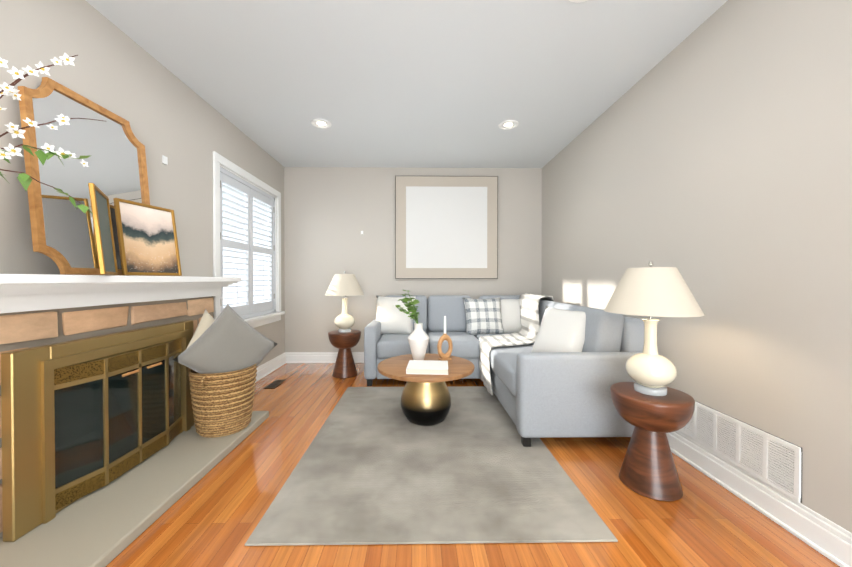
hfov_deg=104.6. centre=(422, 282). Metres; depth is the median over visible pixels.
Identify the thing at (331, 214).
wall
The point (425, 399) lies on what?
coffee table
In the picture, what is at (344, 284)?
lamp
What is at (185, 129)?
wall
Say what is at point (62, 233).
mirror
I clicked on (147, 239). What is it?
art
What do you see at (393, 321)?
pillow
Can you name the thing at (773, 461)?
air vent
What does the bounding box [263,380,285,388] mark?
floor vent
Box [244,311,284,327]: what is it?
window sill
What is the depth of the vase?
2.51 m
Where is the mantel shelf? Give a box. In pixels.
[0,274,240,313]
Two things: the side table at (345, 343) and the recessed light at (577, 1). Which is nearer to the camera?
the recessed light at (577, 1)
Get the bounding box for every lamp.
[325,271,363,332]
[604,261,704,395]
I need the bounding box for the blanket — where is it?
[479,293,553,394]
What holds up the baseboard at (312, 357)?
attached to the wall at (331, 214)
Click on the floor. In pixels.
(213, 516)
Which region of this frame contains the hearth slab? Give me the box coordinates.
[0,411,268,566]
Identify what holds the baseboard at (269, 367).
attached to the wall at (185, 129)
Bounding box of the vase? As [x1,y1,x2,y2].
[395,290,428,359]
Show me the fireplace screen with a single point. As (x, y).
(80, 418)
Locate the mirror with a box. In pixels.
[18,77,149,275]
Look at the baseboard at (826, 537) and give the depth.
1.43 m
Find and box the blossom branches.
[0,53,102,213]
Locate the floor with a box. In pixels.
[106,363,839,566]
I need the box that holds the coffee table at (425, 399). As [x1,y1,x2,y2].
[377,354,474,425]
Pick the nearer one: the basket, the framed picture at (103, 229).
the framed picture at (103, 229)
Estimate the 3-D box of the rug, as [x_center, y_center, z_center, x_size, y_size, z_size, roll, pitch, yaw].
[0.025,1.014,2.234,1.470,0.009,1.885,0,1,-1]
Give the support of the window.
in the wall at (185, 129)
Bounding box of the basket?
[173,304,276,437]
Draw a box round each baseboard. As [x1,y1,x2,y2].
[255,352,285,382]
[285,352,363,362]
[666,431,851,566]
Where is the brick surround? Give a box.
[0,296,213,537]
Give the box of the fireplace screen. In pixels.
[1,320,193,541]
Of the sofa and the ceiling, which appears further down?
the sofa
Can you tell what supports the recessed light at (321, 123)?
in the ceiling
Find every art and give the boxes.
[113,198,181,275]
[395,176,497,278]
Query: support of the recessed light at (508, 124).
in the ceiling
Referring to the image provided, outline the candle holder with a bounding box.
[437,316,452,360]
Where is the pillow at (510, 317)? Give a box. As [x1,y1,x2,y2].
[500,299,521,332]
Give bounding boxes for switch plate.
[162,155,167,164]
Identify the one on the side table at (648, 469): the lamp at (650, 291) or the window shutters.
the lamp at (650, 291)
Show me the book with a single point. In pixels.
(432, 367)
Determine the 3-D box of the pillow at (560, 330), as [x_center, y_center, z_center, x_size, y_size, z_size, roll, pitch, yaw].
[1.037,0.393,2.480,0.140,0.440,0.440,29,-13,-26]
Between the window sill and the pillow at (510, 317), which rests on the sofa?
the pillow at (510, 317)
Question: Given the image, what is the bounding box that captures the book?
[406,360,447,374]
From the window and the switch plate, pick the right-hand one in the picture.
the window
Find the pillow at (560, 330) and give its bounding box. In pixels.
[531,306,585,351]
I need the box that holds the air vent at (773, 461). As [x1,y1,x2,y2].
[678,401,801,502]
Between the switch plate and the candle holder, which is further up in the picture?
the switch plate
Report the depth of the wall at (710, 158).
1.57 m
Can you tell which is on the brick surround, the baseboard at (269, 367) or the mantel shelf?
the mantel shelf
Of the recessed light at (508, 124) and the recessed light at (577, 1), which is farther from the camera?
the recessed light at (508, 124)
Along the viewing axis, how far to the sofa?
2.36 m
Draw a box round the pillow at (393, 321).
[375,295,415,334]
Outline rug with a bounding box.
[245,386,617,545]
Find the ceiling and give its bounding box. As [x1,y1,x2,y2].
[86,0,727,167]
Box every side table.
[328,329,360,377]
[610,382,694,500]
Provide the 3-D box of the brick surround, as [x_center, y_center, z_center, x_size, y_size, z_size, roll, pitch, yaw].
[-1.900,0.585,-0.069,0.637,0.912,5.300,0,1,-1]
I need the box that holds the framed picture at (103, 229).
[88,183,117,274]
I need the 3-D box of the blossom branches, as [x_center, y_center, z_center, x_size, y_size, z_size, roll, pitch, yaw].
[-1.429,-0.487,1.170,0.298,0.909,0.617,0,1,-1]
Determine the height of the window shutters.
1.338 m
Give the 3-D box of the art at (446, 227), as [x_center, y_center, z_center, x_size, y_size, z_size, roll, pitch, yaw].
[0.294,-0.687,4.109,1.280,1.280,0.037,0,1,-1]
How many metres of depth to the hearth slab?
1.43 m
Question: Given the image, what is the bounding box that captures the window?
[213,151,280,319]
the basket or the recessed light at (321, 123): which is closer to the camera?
the basket
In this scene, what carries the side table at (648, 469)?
on the floor
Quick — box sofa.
[364,293,643,446]
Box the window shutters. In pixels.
[220,167,275,318]
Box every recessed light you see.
[311,119,330,127]
[498,120,518,129]
[569,0,586,2]
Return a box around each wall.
[0,0,284,366]
[284,167,541,351]
[541,0,851,532]

